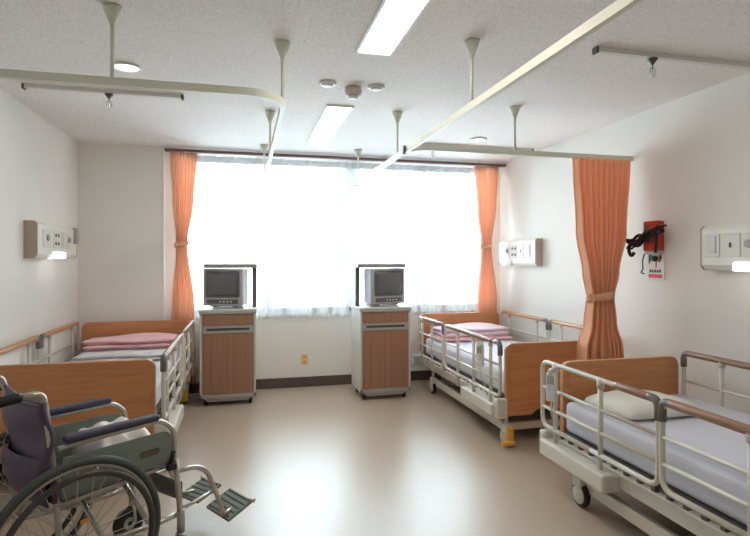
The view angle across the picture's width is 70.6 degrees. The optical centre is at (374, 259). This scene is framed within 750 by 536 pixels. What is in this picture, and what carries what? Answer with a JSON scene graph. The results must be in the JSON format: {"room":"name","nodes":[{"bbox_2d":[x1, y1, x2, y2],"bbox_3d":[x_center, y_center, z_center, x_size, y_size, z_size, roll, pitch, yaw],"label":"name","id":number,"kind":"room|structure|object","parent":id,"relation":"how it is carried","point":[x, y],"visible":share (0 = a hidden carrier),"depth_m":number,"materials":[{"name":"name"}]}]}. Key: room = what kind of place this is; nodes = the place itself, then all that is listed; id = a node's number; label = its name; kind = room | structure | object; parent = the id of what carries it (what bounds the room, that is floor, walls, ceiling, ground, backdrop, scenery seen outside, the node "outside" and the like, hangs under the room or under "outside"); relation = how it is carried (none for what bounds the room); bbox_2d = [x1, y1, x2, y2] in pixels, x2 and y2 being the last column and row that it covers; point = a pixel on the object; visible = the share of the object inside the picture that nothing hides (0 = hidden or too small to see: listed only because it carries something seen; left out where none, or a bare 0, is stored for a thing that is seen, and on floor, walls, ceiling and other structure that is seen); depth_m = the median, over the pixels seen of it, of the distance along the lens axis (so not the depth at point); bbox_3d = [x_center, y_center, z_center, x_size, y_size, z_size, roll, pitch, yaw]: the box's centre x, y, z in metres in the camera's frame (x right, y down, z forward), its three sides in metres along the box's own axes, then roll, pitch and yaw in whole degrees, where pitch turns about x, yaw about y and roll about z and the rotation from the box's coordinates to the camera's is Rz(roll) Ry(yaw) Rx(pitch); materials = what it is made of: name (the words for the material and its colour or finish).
{"room":"hospital room","nodes":[
{"label":"hospital room","id":0,"kind":"room"},
{"bbox_2d":[0,88,77,364],"bbox_3d":[-2.008,0.125,1.476,0.150,2.450,8.030,0,0,-14],"label":"wall","id":1,"kind":"structure","parent":0,"point":[39,161],"depth_m":3.94,"materials":[{"name":"paint"}]},
{"bbox_2d":[24,220,78,258],"bbox_3d":[-2.550,-0.141,4.226,0.120,0.274,0.930,0,0,-14],"label":"console","id":2,"kind":"object","parent":1,"relation":"attached to","point":[41,240],"visible":1,"depth_m":4.02,"materials":[{"name":"white plastic"}]},
{"bbox_2d":[43,229,50,247],"bbox_3d":[-2.452,-0.156,3.973,0.022,0.138,0.167,0,0,-14],"label":"outlet plate","id":3,"kind":"object","parent":2,"relation":"attached to","point":[46,232],"depth_m":3.95,"materials":[{"name":"white plastic"}]},
{"bbox_2d":[53,230,59,247],"bbox_3d":[-2.511,-0.156,4.178,0.007,0.138,0.149,0,0,-14],"label":"outlet plate","id":4,"kind":"object","parent":2,"relation":"attached to","point":[56,233],"depth_m":4.16,"materials":[{"name":"grey plastic"}]},
{"bbox_2d":[48,252,65,258],"bbox_3d":[-2.540,-0.031,4.229,0.046,0.054,0.298,0,0,-14],"label":"reading lamp","id":5,"kind":"object","parent":2,"relation":"attached to","point":[54,255],"depth_m":4.18,"materials":[{"name":"white plastic"}]},
{"bbox_2d":[61,232,65,248],"bbox_3d":[-2.549,-0.156,4.332,0.007,0.138,0.093,0,0,-14],"label":"outlet plate","id":6,"kind":"object","parent":2,"relation":"attached to","point":[63,234],"depth_m":4.31,"materials":[{"name":"white plastic"}]},
{"bbox_2d":[67,232,71,248],"bbox_3d":[-2.573,-0.156,4.460,0.022,0.138,0.093,0,0,-14],"label":"outlet plate","id":7,"kind":"object","parent":2,"relation":"attached to","point":[69,239],"depth_m":4.44,"materials":[{"name":"white plastic"}]},
{"bbox_2d":[78,142,499,381],"bbox_3d":[-0.697,0.125,5.668,4.410,2.450,0.320,0,0,-14],"label":"wall","id":8,"kind":"structure","parent":0,"point":[120,186],"depth_m":5.12,"materials":[{"name":"paint"}]},
{"bbox_2d":[162,146,163,319],"bbox_3d":[-2.068,0.072,5.165,0.017,2.345,0.016,0,0,-14],"label":"trim","id":9,"kind":"structure","parent":8,"relation":"attached to","point":[162,146],"depth_m":5.16,"materials":[{"name":"white"}]},
{"bbox_2d":[301,354,307,364],"bbox_3d":[-0.745,1.060,5.608,0.076,0.120,0.014,0,0,-14],"label":"wall socket","id":10,"kind":"object","parent":8,"relation":"attached to","point":[304,357],"visible":1,"depth_m":5.60,"materials":[{"name":"brown plastic"}]},
{"bbox_2d":[189,370,444,392],"bbox_3d":[-0.672,1.298,5.566,4.410,0.105,0.132,0,0,-14],"label":"baseboard","id":11,"kind":"structure","parent":8,"relation":"attached to","point":[273,383],"depth_m":5.62,"materials":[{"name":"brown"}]},
{"bbox_2d":[164,148,505,166],"bbox_3d":[-0.289,-1.066,5.620,3.640,0.024,0.110,0,0,-14],"label":"track","id":12,"kind":"object","parent":8,"relation":"attached to","point":[165,149],"visible":1,"depth_m":5.53,"materials":[{"name":"brown"}]},
{"bbox_2d":[170,152,197,384],"bbox_3d":[-1.879,0.091,5.199,0.263,2.278,0.076,0,0,-14],"label":"window curtain","id":13,"kind":"object","parent":12,"relation":"hanging from","point":[183,166],"visible":0.72,"depth_m":5.19,"materials":[{"name":"orange fabric"}]},
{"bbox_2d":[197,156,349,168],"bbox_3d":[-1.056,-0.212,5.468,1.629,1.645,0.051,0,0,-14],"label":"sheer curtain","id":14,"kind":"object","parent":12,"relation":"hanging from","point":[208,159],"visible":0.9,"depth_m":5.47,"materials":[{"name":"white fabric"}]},
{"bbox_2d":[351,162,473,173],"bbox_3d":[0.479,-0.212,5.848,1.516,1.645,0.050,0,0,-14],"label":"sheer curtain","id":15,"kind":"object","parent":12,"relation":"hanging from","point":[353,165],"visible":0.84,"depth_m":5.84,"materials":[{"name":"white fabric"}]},
{"bbox_2d":[474,166,498,311],"bbox_3d":[1.266,0.091,5.977,0.308,2.278,0.076,0,0,-14],"label":"window curtain","id":16,"kind":"object","parent":12,"relation":"hanging from","point":[486,178],"visible":0.64,"depth_m":5.96,"materials":[{"name":"orange fabric"}]},
{"bbox_2d":[195,162,476,317],"bbox_3d":[-0.326,-0.230,5.773,3.380,1.640,0.195,0,0,-14],"label":"window","id":17,"kind":"structure","parent":8,"relation":"in","point":[350,175],"depth_m":5.78,"materials":[{"name":"silver metal"}]},
{"bbox_2d":[0,379,738,535],"bbox_3d":[0.205,1.400,2.023,4.810,0.100,8.030,0,0,-14],"label":"floor","id":18,"kind":"structure","parent":0,"point":[329,460],"depth_m":3.31,"materials":[{"name":"laminate"}]},
{"bbox_2d":[0,320,196,478],"bbox_3d":[-1.993,0.956,4.061,1.079,0.789,2.018,0,0,-14],"label":"hospital bed","id":19,"kind":"object","parent":18,"relation":"on","point":[143,387],"visible":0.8,"depth_m":3.20,"materials":[{"name":"brown wood"}]},
{"bbox_2d":[68,349,171,361],"bbox_3d":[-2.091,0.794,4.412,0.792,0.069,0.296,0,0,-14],"label":"mattress","id":20,"kind":"object","parent":19,"relation":"on","point":[155,354],"visible":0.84,"depth_m":4.31,"materials":[{"name":"white fabric"}]},
{"bbox_2d":[79,333,177,353],"bbox_3d":[-2.180,0.753,4.771,0.812,0.149,0.416,0,0,-14],"label":"folded blanket","id":21,"kind":"object","parent":19,"relation":"on","point":[137,341],"visible":0.8,"depth_m":4.63,"materials":[{"name":"pink fabric"}]},
{"bbox_2d":[0,375,254,535],"bbox_3d":[-1.128,0.906,2.297,0.664,0.892,1.165,0,0,39],"label":"wheelchair","id":22,"kind":"object","parent":18,"relation":"on","point":[39,464],"visible":0.96,"depth_m":2.07,"materials":[{"name":"grey metal"}]},
{"bbox_2d":[72,416,149,455],"bbox_3d":[-1.125,0.784,2.300,0.324,0.157,0.286,0,0,39],"label":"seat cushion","id":23,"kind":"object","parent":22,"relation":"on","point":[134,434],"visible":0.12,"depth_m":2.22,"materials":[{"name":"white fabric"}]},
{"bbox_2d":[199,310,256,405],"bbox_3d":[-1.404,0.912,5.082,0.512,0.875,0.446,0,0,-14],"label":"base cabinet","id":24,"kind":"object","parent":18,"relation":"on","point":[227,338],"visible":0.95,"depth_m":4.88,"materials":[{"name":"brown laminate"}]},
{"bbox_2d":[198,264,257,310],"bbox_3d":[-1.394,0.259,5.053,0.535,0.432,0.360,0,0,-14],"label":"tv stand","id":25,"kind":"object","parent":24,"relation":"on","point":[254,267],"visible":0.9,"depth_m":4.96,"materials":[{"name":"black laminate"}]},
{"bbox_2d":[203,268,247,306],"bbox_3d":[-1.404,0.265,5.061,0.384,0.358,0.300,0,0,6],"label":"television","id":26,"kind":"object","parent":25,"relation":"on","point":[221,287],"visible":1,"depth_m":4.92,"materials":[{"name":"grey plastic"}]},
{"bbox_2d":[198,306,257,310],"bbox_3d":[-1.397,0.468,5.052,0.530,0.014,0.360,0,0,-14],"label":"tray","id":27,"kind":"object","parent":25,"relation":"on","point":[217,308],"depth_m":4.93,"materials":[{"name":"grey plastic"}]},
{"bbox_2d":[204,264,257,267],"bbox_3d":[-1.371,0.063,5.054,0.490,0.040,0.250,0,0,-14],"label":"shelf","id":28,"kind":"object","parent":25,"relation":"attached to","point":[205,265],"depth_m":4.93,"materials":[{"name":"grey"}]},
{"bbox_2d":[351,305,410,398],"bbox_3d":[0.054,0.912,5.299,0.512,0.875,0.446,0,0,-14],"label":"base cabinet","id":29,"kind":"object","parent":18,"relation":"on","point":[381,338],"visible":0.97,"depth_m":5.09,"materials":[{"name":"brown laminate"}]},
{"bbox_2d":[352,263,411,308],"bbox_3d":[0.059,0.259,5.268,0.535,0.432,0.360,0,0,-14],"label":"tv stand","id":30,"kind":"object","parent":29,"relation":"on","point":[356,267],"visible":0.94,"depth_m":5.17,"materials":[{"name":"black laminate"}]},
{"bbox_2d":[353,263,405,267],"bbox_3d":[0.038,0.063,5.258,0.490,0.040,0.250,0,0,-14],"label":"shelf","id":31,"kind":"object","parent":30,"relation":"attached to","point":[396,265],"depth_m":5.14,"materials":[{"name":"grey"}]},
{"bbox_2d":[352,304,411,308],"bbox_3d":[0.061,0.468,5.269,0.530,0.014,0.360,0,0,-14],"label":"tray","id":32,"kind":"object","parent":30,"relation":"on","point":[363,306],"depth_m":5.15,"materials":[{"name":"grey plastic"}]},
{"bbox_2d":[364,268,403,304],"bbox_3d":[0.062,0.265,5.279,0.384,0.358,0.300,0,0,-31],"label":"television","id":33,"kind":"object","parent":30,"relation":"on","point":[381,285],"visible":1,"depth_m":5.14,"materials":[{"name":"grey plastic"}]},
{"bbox_2d":[412,310,582,446],"bbox_3d":[1.141,0.956,4.836,1.079,0.789,2.030,0,0,-14],"label":"hospital bed","id":34,"kind":"object","parent":18,"relation":"on","point":[510,372],"visible":0.76,"depth_m":4.15,"materials":[{"name":"brown wood"}]},
{"bbox_2d":[428,322,513,340],"bbox_3d":[0.993,0.753,5.561,0.812,0.149,0.436,0,0,-14],"label":"folded blanket","id":35,"kind":"object","parent":34,"relation":"on","point":[494,331],"visible":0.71,"depth_m":5.43,"materials":[{"name":"fabric"}]},
{"bbox_2d":[476,341,488,395],"bbox_3d":[0.806,0.825,3.986,0.060,0.424,0.125,0,0,38],"label":"bed remote control","id":36,"kind":"object","parent":34,"relation":"on","point":[479,347],"visible":0.99,"depth_m":3.95,"materials":[{"name":"white plastic"}]},
{"bbox_2d":[540,351,749,535],"bbox_3d":[1.708,0.956,2.260,1.051,0.789,2.078,0,0,-14],"label":"hospital bed","id":37,"kind":"object","parent":18,"relation":"on","point":[700,461],"visible":0.99,"depth_m":2.56,"materials":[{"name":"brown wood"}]},
{"bbox_2d":[546,368,560,439],"bbox_3d":[1.011,0.825,3.001,0.060,0.424,0.125,0,0,38],"label":"bed remote control","id":38,"kind":"object","parent":37,"relation":"on","point":[551,376],"visible":1,"depth_m":2.96,"materials":[{"name":"white plastic"}]},
{"bbox_2d":[583,390,700,419],"bbox_3d":[1.482,0.789,2.942,0.500,0.082,0.420,0,0,-14],"label":"pillow","id":39,"kind":"object","parent":37,"relation":"on","point":[622,404],"visible":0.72,"depth_m":2.81,"materials":[{"name":"white fabric"}]},
{"bbox_2d":[0,0,749,163],"bbox_3d":[0.205,-1.150,2.023,4.810,0.100,8.030,0,0,-14],"label":"ceiling","id":40,"kind":"structure","parent":0,"point":[577,92],"depth_m":3.00,"materials":[{"name":"paint"}]},
{"bbox_2d":[21,83,183,109],"bbox_3d":[-1.745,-1.036,3.431,0.956,0.129,0.051,0,0,-14],"label":"rail","id":41,"kind":"object","parent":40,"relation":"attached to","point":[109,93],"visible":1,"depth_m":3.42,"materials":[{"name":"grey metal"}]},
{"bbox_2d":[114,61,141,72],"bbox_3d":[-1.417,-1.093,3.018,0.164,0.014,0.164,0,0,-14],"label":"recessed light","id":42,"kind":"object","parent":40,"relation":"in","point":[126,67],"visible":0.91,"depth_m":3.00,"materials":[{"name":"white"}]},
{"bbox_2d":[0,2,290,182],"bbox_3d":[-1.559,-0.922,3.620,1.747,0.354,2.846,0,0,-14],"label":"track","id":43,"kind":"object","parent":40,"relation":"attached to","point":[112,10],"visible":1,"depth_m":2.33,"materials":[{"name":"white metal"}]},
{"bbox_2d":[319,80,335,87],"bbox_3d":[-0.295,-1.088,3.296,0.110,0.024,0.110,0,0,-14],"label":"ceiling disc","id":44,"kind":"object","parent":40,"relation":"attached to","point":[324,83],"visible":1,"depth_m":3.27,"materials":[{"name":"white plastic"}]},
{"bbox_2d":[306,104,353,144],"bbox_3d":[-0.402,-1.094,4.407,0.201,0.012,1.294,0,0,-14],"label":"recessed light","id":45,"kind":"object","parent":40,"relation":"in","point":[332,117],"visible":1,"depth_m":4.25,"materials":[{"name":"white plastic"}]},
{"bbox_2d":[344,85,361,99],"bbox_3d":[-0.140,-1.064,3.396,0.114,0.072,0.114,0,0,-14],"label":"smoke detector","id":46,"kind":"object","parent":40,"relation":"attached to","point":[352,92],"visible":1,"depth_m":3.36,"materials":[{"name":"beige plastic"}]},
{"bbox_2d":[368,84,384,90],"bbox_3d":[0.007,-1.088,3.370,0.110,0.024,0.110,0,0,-14],"label":"ceiling disc","id":47,"kind":"object","parent":40,"relation":"attached to","point":[373,87],"visible":1,"depth_m":3.34,"materials":[{"name":"white plastic"}]},
{"bbox_2d":[355,0,431,56],"bbox_3d":[0.146,-1.094,2.194,0.201,0.012,1.294,0,0,-14],"label":"recessed light","id":48,"kind":"object","parent":40,"relation":"in","point":[393,20],"visible":1,"depth_m":2.47,"materials":[{"name":"white plastic"}]},
{"bbox_2d":[421,143,533,156],"bbox_3d":[0.982,-1.036,5.136,1.221,0.129,0.051,0,0,-14],"label":"rail","id":49,"kind":"object","parent":40,"relation":"attached to","point":[435,144],"visible":0.5,"depth_m":5.11,"materials":[{"name":"grey metal"}]},
{"bbox_2d":[469,137,486,141],"bbox_3d":[0.943,-1.093,4.848,0.164,0.014,0.164,0,0,-14],"label":"recessed light","id":50,"kind":"object","parent":40,"relation":"in","point":[477,139],"visible":1,"depth_m":4.81,"materials":[{"name":"white plastic"}]},
{"bbox_2d":[354,0,642,185],"bbox_3d":[1.517,-0.919,2.114,1.814,0.359,7.169,0,0,-14],"label":"track","id":51,"kind":"object","parent":40,"relation":"attached to","point":[618,7],"visible":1,"depth_m":2.66,"materials":[{"name":"white metal"}]},
{"bbox_2d":[572,157,630,359],"bbox_3d":[1.695,0.160,3.953,0.484,1.820,0.137,0,0,-14],"label":"curtain","id":52,"kind":"object","parent":51,"relation":"hanging from","point":[601,186],"visible":0.77,"depth_m":3.93,"materials":[{"name":"orange fabric"}]},
{"bbox_2d":[592,46,749,77],"bbox_3d":[1.673,-1.036,2.876,1.106,0.129,0.051,0,0,-14],"label":"rail","id":53,"kind":"object","parent":40,"relation":"attached to","point":[652,57],"visible":1,"depth_m":2.83,"materials":[{"name":"aluminium"},{"name":"dark grey plastic"},{"name":"polished steel"}]},
{"bbox_2d":[500,73,749,414],"bbox_3d":[2.418,0.125,2.571,0.150,2.450,8.030,0,0,-14],"label":"wall","id":54,"kind":"structure","parent":0,"point":[690,170],"depth_m":3.75,"materials":[{"name":"paint"}]},
{"bbox_2d":[499,238,542,265],"bbox_3d":[1.529,-0.069,5.643,0.100,0.279,0.780,0,0,-14],"label":"console","id":55,"kind":"object","parent":54,"relation":"attached to","point":[528,252],"visible":1,"depth_m":5.51,"materials":[{"name":"white plastic"}]},
{"bbox_2d":[505,245,508,257],"bbox_3d":[1.446,-0.084,5.815,0.022,0.140,0.094,0,0,-14],"label":"outlet plate","id":56,"kind":"object","parent":55,"relation":"attached to","point":[506,246],"depth_m":5.81,"materials":[{"name":"white plastic"}]},
{"bbox_2d":[502,261,513,265],"bbox_3d":[1.467,0.044,5.828,0.044,0.055,0.203,0,0,-14],"label":"reading lamp","id":57,"kind":"object","parent":55,"relation":"attached to","point":[505,263],"depth_m":5.80,"materials":[{"name":"white plastic"}]},
{"bbox_2d":[511,245,516,257],"bbox_3d":[1.489,-0.084,5.673,0.007,0.140,0.109,0,0,-14],"label":"outlet plate","id":58,"kind":"object","parent":55,"relation":"attached to","point":[513,247],"depth_m":5.67,"materials":[{"name":"grey plastic"}]},
{"bbox_2d":[519,245,522,257],"bbox_3d":[1.525,-0.084,5.529,0.007,0.140,0.094,0,0,-14],"label":"outlet plate","id":59,"kind":"object","parent":55,"relation":"attached to","point":[520,246],"depth_m":5.52,"materials":[{"name":"grey plastic"}]},
{"bbox_2d":[525,244,530,257],"bbox_3d":[1.559,-0.084,5.393,0.007,0.140,0.094,0,0,-14],"label":"outlet plate","id":60,"kind":"object","parent":55,"relation":"attached to","point":[527,246],"depth_m":5.38,"materials":[{"name":"white plastic"}]},
{"bbox_2d":[626,220,666,279],"bbox_3d":[1.963,-0.065,3.797,0.144,0.420,0.368,0,0,-14],"label":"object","id":61,"kind":"object","parent":54,"relation":"attached to","point":[652,237],"visible":1,"depth_m":3.78,"materials":[{"name":"red plastic"}]},
{"bbox_2d":[700,224,749,271],"bbox_3d":[2.219,-0.069,2.846,0.105,0.279,1.060,0,0,-14],"label":"console","id":62,"kind":"object","parent":54,"relation":"attached to","point":[726,247],"visible":1,"depth_m":3.17,"materials":[{"name":"white plastic"}]},
{"bbox_2d":[705,234,719,256],"bbox_3d":[2.080,-0.084,3.265,0.007,0.140,0.106,0,0,-14],"label":"outlet plate","id":63,"kind":"object","parent":62,"relation":"attached to","point":[712,241],"depth_m":3.25,"materials":[{"name":"white plastic"}]},
{"bbox_2d":[721,233,740,256],"bbox_3d":[2.111,-0.084,3.142,0.007,0.140,0.127,0,0,-14],"label":"outlet plate","id":64,"kind":"object","parent":62,"relation":"attached to","point":[730,242],"depth_m":3.13,"materials":[{"name":"grey plastic"}]},
{"bbox_2d":[733,262,749,271],"bbox_3d":[2.185,0.044,2.909,0.046,0.055,0.456,0,0,-14],"label":"reading lamp","id":65,"kind":"object","parent":62,"relation":"attached to","point":[737,266],"depth_m":3.07,"materials":[{"name":"white plastic"}]},
{"bbox_2d":[742,232,749,256],"bbox_3d":[2.132,-0.084,3.024,0.022,0.140,0.090,0,0,-14],"label":"outlet plate","id":66,"kind":"object","parent":62,"relation":"attached to","point":[745,235],"depth_m":3.04,"materials":[{"name":"white plastic"}]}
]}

